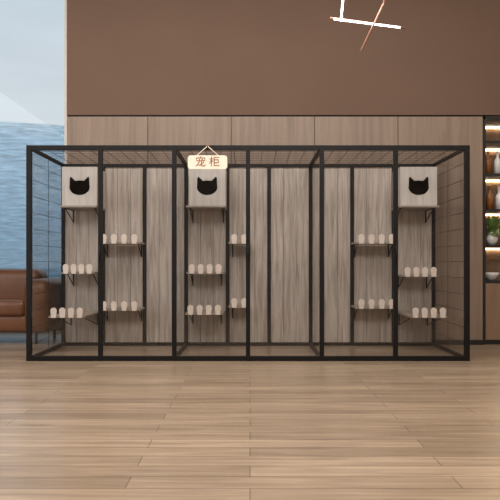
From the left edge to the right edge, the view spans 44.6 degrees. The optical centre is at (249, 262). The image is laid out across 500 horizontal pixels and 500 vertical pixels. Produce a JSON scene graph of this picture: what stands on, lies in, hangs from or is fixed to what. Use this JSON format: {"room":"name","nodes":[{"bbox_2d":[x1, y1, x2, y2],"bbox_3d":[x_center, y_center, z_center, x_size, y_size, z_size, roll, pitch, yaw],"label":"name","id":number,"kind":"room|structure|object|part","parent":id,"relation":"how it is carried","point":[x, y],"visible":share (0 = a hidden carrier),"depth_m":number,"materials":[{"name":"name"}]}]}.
{"room":"pet shop","nodes":[
{"label":"pet shop","id":0,"kind":"room"},
{"bbox_2d":[0,331,499,499],"bbox_3d":[-0.300,1.050,3.000,9.800,0.100,12.400,0,0,0],"label":"floor","id":1,"kind":"structure","parent":0,"point":[70,430],"depth_m":3.84,"materials":[{"name":"brown wood"}]},
{"bbox_2d":[0,269,60,343],"bbox_3d":[-3.585,0.540,7.935,2.230,0.920,0.970,0,0,0],"label":"leather sofa","id":2,"kind":"object","parent":1,"relation":"on","point":[12,281],"visible":0.67,"depth_m":7.51,"materials":[{"name":"brown leather"}]},
{"bbox_3d":[-3.590,0.390,8.210,1.660,0.620,0.420,0,0,0],"label":"backrest","id":3,"kind":"part","parent":2,"relation":"part of","materials":[{"name":"brown leather"}]},
{"bbox_3d":[-2.635,0.535,7.900,0.330,0.670,0.900,0,0,0],"label":"arm","id":4,"kind":"part","parent":2,"relation":"part of","materials":[{"name":"brown leather"}]},
{"bbox_2d":[26,145,469,360],"bbox_3d":[-0.020,-0.100,6.782,4.520,2.200,1.237,0,0,0],"label":"enclosure","id":5,"kind":"object","parent":1,"relation":"on","point":[285,271],"visible":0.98,"depth_m":7.38,"materials":[{"name":"black metal"}]},
{"bbox_2d":[49,308,97,324],"bbox_3d":[-2.000,0.618,6.997,0.400,0.263,0.717,0,0,0],"label":"shelf","id":6,"kind":"object","parent":5,"relation":"attached to","point":[79,313],"visible":0.99,"depth_m":6.64,"materials":[{"name":"brown wood"}]},
{"bbox_2d":[61,264,97,285],"bbox_3d":[-1.980,0.143,7.171,0.380,0.262,0.367,0,0,0],"label":"shelf","id":7,"kind":"object","parent":5,"relation":"attached to","point":[81,267],"visible":0.98,"depth_m":6.99,"materials":[{"name":"brown wood"}]},
{"bbox_2d":[59,205,104,222],"bbox_3d":[-1.960,-0.570,7.143,0.420,0.170,0.425,0,0,0],"label":"shelf","id":8,"kind":"object","parent":5,"relation":"attached to","point":[73,208],"visible":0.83,"depth_m":7.06,"materials":[{"name":"brown wood"}]},
{"bbox_2d":[97,167,104,208],"bbox_3d":[-1.950,-0.878,7.167,0.400,0.444,0.374,0,0,0],"label":"box","id":9,"kind":"object","parent":8,"relation":"on","point":[97,167],"visible":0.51,"depth_m":7.27,"materials":[{"name":"brown wood"}]},
{"bbox_2d":[62,167,96,205],"bbox_3d":[-1.950,-0.878,6.972,0.400,0.444,0.016,0,0,0],"label":"panel","id":10,"kind":"object","parent":9,"relation":"attached to","point":[77,173],"visible":1,"depth_m":6.96,"materials":[{"name":"brown wood"}]},
{"bbox_2d":[70,177,89,194],"bbox_3d":[-1.950,-0.878,7.164,0.368,0.412,0.348,0,0,0],"label":"lining","id":11,"kind":"object","parent":9,"relation":"in","point":[76,187],"visible":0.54,"depth_m":7.34,"materials":[{"name":"black"}]},
{"bbox_2d":[103,234,144,256],"bbox_3d":[-1.515,-0.204,7.197,0.490,0.262,0.317,0,0,0],"label":"shelf","id":12,"kind":"object","parent":5,"relation":"attached to","point":[113,236],"visible":0.91,"depth_m":7.04,"materials":[{"name":"brown wood"}]},
{"bbox_2d":[103,301,144,320],"bbox_3d":[-1.515,0.572,7.197,0.490,0.262,0.317,0,0,0],"label":"shelf","id":13,"kind":"object","parent":5,"relation":"attached to","point":[113,307],"visible":0.89,"depth_m":7.04,"materials":[{"name":"brown wood"}]},
{"bbox_2d":[185,305,224,323],"bbox_3d":[-0.515,0.602,7.096,0.430,0.263,0.517,0,0,0],"label":"shelf","id":14,"kind":"object","parent":5,"relation":"attached to","point":[199,311],"visible":1,"depth_m":6.84,"materials":[{"name":"brown wood"}]},
{"bbox_2d":[187,264,224,285],"bbox_3d":[-0.515,0.143,7.171,0.430,0.262,0.367,0,0,0],"label":"shelf","id":15,"kind":"object","parent":5,"relation":"attached to","point":[191,266],"visible":1,"depth_m":6.99,"materials":[{"name":"brown wood"}]},
{"bbox_2d":[186,205,226,222],"bbox_3d":[-0.505,-0.570,7.143,0.450,0.170,0.425,0,0,0],"label":"shelf","id":16,"kind":"object","parent":5,"relation":"attached to","point":[192,208],"visible":1,"depth_m":7.07,"materials":[{"name":"brown wood"}]},
{"bbox_2d":[226,171,226,207],"bbox_3d":[-0.490,-0.878,7.167,0.420,0.444,0.374,0,0,0],"label":"box","id":17,"kind":"object","parent":16,"relation":"on","point":[226,171],"visible":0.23,"depth_m":7.26,"materials":[{"name":"brown wood"}]},
{"bbox_2d":[197,177,216,194],"bbox_3d":[-0.490,-0.878,7.164,0.388,0.412,0.348,0,0,0],"label":"lining","id":18,"kind":"object","parent":17,"relation":"in","point":[207,187],"visible":0.19,"depth_m":7.34,"materials":[{"name":"black"}]},
{"bbox_2d":[189,169,225,205],"bbox_3d":[-0.490,-0.878,6.972,0.420,0.444,0.016,0,0,0],"label":"panel","id":19,"kind":"object","parent":17,"relation":"attached to","point":[195,197],"visible":0.94,"depth_m":6.96,"materials":[{"name":"brown wood"}]},
{"bbox_2d":[188,145,226,168],"bbox_3d":[-0.430,-1.073,6.178,0.400,0.245,0.031,0,0,0],"label":"hanging sign","id":20,"kind":"object","parent":5,"relation":"attached to","point":[197,161],"visible":1,"depth_m":6.17,"materials":[{"name":"beige wood"}]},
{"bbox_2d":[228,234,245,256],"bbox_3d":[-0.125,-0.204,7.197,0.250,0.262,0.317,0,0,0],"label":"shelf","id":21,"kind":"object","parent":5,"relation":"attached to","point":[234,236],"visible":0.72,"depth_m":7.04,"materials":[{"name":"brown wood"}]},
{"bbox_2d":[228,298,245,317],"bbox_3d":[-0.125,0.537,7.197,0.250,0.262,0.317,0,0,0],"label":"shelf","id":22,"kind":"object","parent":5,"relation":"attached to","point":[233,304],"visible":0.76,"depth_m":7.04,"materials":[{"name":"brown wood"}]},
{"bbox_2d":[351,234,392,256],"bbox_3d":[1.465,-0.204,7.197,0.490,0.262,0.317,0,0,0],"label":"shelf","id":23,"kind":"object","parent":5,"relation":"attached to","point":[361,236],"visible":0.91,"depth_m":7.04,"materials":[{"name":"brown wood"}]},
{"bbox_2d":[351,299,392,318],"bbox_3d":[1.465,0.548,7.197,0.490,0.262,0.317,0,0,0],"label":"shelf","id":24,"kind":"object","parent":5,"relation":"attached to","point":[361,305],"visible":0.87,"depth_m":7.04,"materials":[{"name":"brown wood"}]},
{"bbox_2d":[391,205,439,222],"bbox_3d":[1.930,-0.570,7.143,0.460,0.170,0.425,0,0,0],"label":"shelf","id":25,"kind":"object","parent":5,"relation":"attached to","point":[425,208],"visible":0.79,"depth_m":7.06,"materials":[{"name":"brown wood"}]},
{"bbox_2d":[392,167,399,207],"bbox_3d":[1.930,-0.878,7.167,0.420,0.444,0.374,0,0,0],"label":"box","id":26,"kind":"object","parent":25,"relation":"on","point":[399,167],"visible":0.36,"depth_m":7.05,"materials":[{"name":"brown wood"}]},
{"bbox_2d":[400,167,436,204],"bbox_3d":[1.930,-0.878,6.972,0.420,0.444,0.016,0,0,0],"label":"panel","id":27,"kind":"object","parent":26,"relation":"attached to","point":[416,173],"visible":1,"depth_m":6.96,"materials":[{"name":"brown wood"}]},
{"bbox_2d":[409,177,428,194],"bbox_3d":[1.930,-0.878,7.164,0.388,0.412,0.348,0,0,0],"label":"lining","id":28,"kind":"object","parent":26,"relation":"in","point":[418,187],"visible":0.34,"depth_m":7.34,"materials":[{"name":"black"}]},
{"bbox_2d":[398,267,438,288],"bbox_3d":[1.960,0.177,7.171,0.420,0.262,0.367,0,0,0],"label":"shelf","id":29,"kind":"object","parent":5,"relation":"attached to","point":[407,269],"visible":0.94,"depth_m":6.99,"materials":[{"name":"brown wood"}]},
{"bbox_2d":[398,308,447,324],"bbox_3d":[1.970,0.623,7.021,0.420,0.263,0.667,0,0,0],"label":"shelf","id":30,"kind":"object","parent":5,"relation":"attached to","point":[415,313],"visible":0.96,"depth_m":6.69,"materials":[{"name":"brown wood"}]},
{"bbox_2d":[482,116,499,344],"bbox_3d":[3.671,-0.400,7.685,1.637,2.800,0.470,0,0,0],"label":"display cabinet","id":31,"kind":"object","parent":1,"relation":"on","point":[491,124],"visible":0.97,"depth_m":7.55,"materials":[{"name":"beige wood"}]},
{"bbox_2d":[486,151,490,172],"bbox_3d":[2.980,-1.250,7.630,0.084,0.300,0.084,0,0,0],"label":"bottle","id":32,"kind":"object","parent":31,"relation":"on","point":[488,161],"depth_m":7.59,"materials":[{"name":"orange glass"}]},
{"bbox_2d":[486,186,492,208],"bbox_3d":[3.000,-0.810,7.630,0.084,0.300,0.084,0,0,0],"label":"bottle","id":33,"kind":"object","parent":31,"relation":"on","point":[489,197],"depth_m":7.60,"materials":[{"name":"orange glass"}]},
{"bbox_2d":[486,232,497,244],"bbox_3d":[3.030,-0.302,7.630,0.150,0.165,0.150,0,0,0],"label":"ceramic vase","id":34,"kind":"object","parent":31,"relation":"on","point":[491,239],"depth_m":7.58,"materials":[{"name":"white ceramic"}]},
{"bbox_2d":[486,272,498,280],"bbox_3d":[3.020,0.170,7.630,0.200,0.100,0.200,0,0,0],"label":"bowl","id":35,"kind":"object","parent":31,"relation":"in","point":[490,276],"depth_m":7.57,"materials":[{"name":"white ceramic"}]},
{"bbox_2d":[494,151,499,172],"bbox_3d":[3.100,-1.250,7.630,0.084,0.300,0.084,0,0,0],"label":"bottle","id":36,"kind":"object","parent":31,"relation":"on","point":[497,161],"depth_m":7.60,"materials":[{"name":"white ceramic"}]},
{"bbox_2d":[495,186,499,208],"bbox_3d":[3.120,-0.810,7.630,0.084,0.300,0.084,0,0,0],"label":"bottle","id":37,"kind":"object","parent":31,"relation":"on","point":[497,199],"depth_m":7.60,"materials":[{"name":"white ceramic"}]},
{"bbox_2d":[67,0,499,339],"bbox_3d":[1.130,-1.600,8.223,6.740,5.200,1.555,0,0,0],"label":"wall","id":38,"kind":"structure","parent":0,"point":[140,72],"depth_m":7.45,"materials":[{"name":"brown paint"}]},
{"bbox_2d":[64,0,66,163],"bbox_3d":[-2.255,-1.600,7.510,0.030,5.200,0.120,0,0,0],"label":"trim","id":39,"kind":"structure","parent":38,"relation":"attached to","point":[65,1],"depth_m":7.45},
{"bbox_2d":[337,340,482,344],"bbox_3d":[0.305,0.970,7.444,5.090,0.060,0.012,0,0,0],"label":"baseboard","id":40,"kind":"structure","parent":38,"relation":"attached to","point":[440,342],"depth_m":7.44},
{"bbox_3d":[-0.300,-4.250,3.000,9.800,0.100,12.400,0,0,0],"label":"ceiling","id":41,"kind":"structure","parent":0,"visible":0},
{"bbox_2d":[330,0,404,50],"bbox_3d":[1.026,-2.977,5.000,0.634,2.446,0.634,0,0,37],"label":"chandelier","id":42,"kind":"object","parent":41,"relation":"hanging from","point":[384,1],"visible":1,"depth_m":5.02,"materials":[{"name":"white metal"}]}
]}

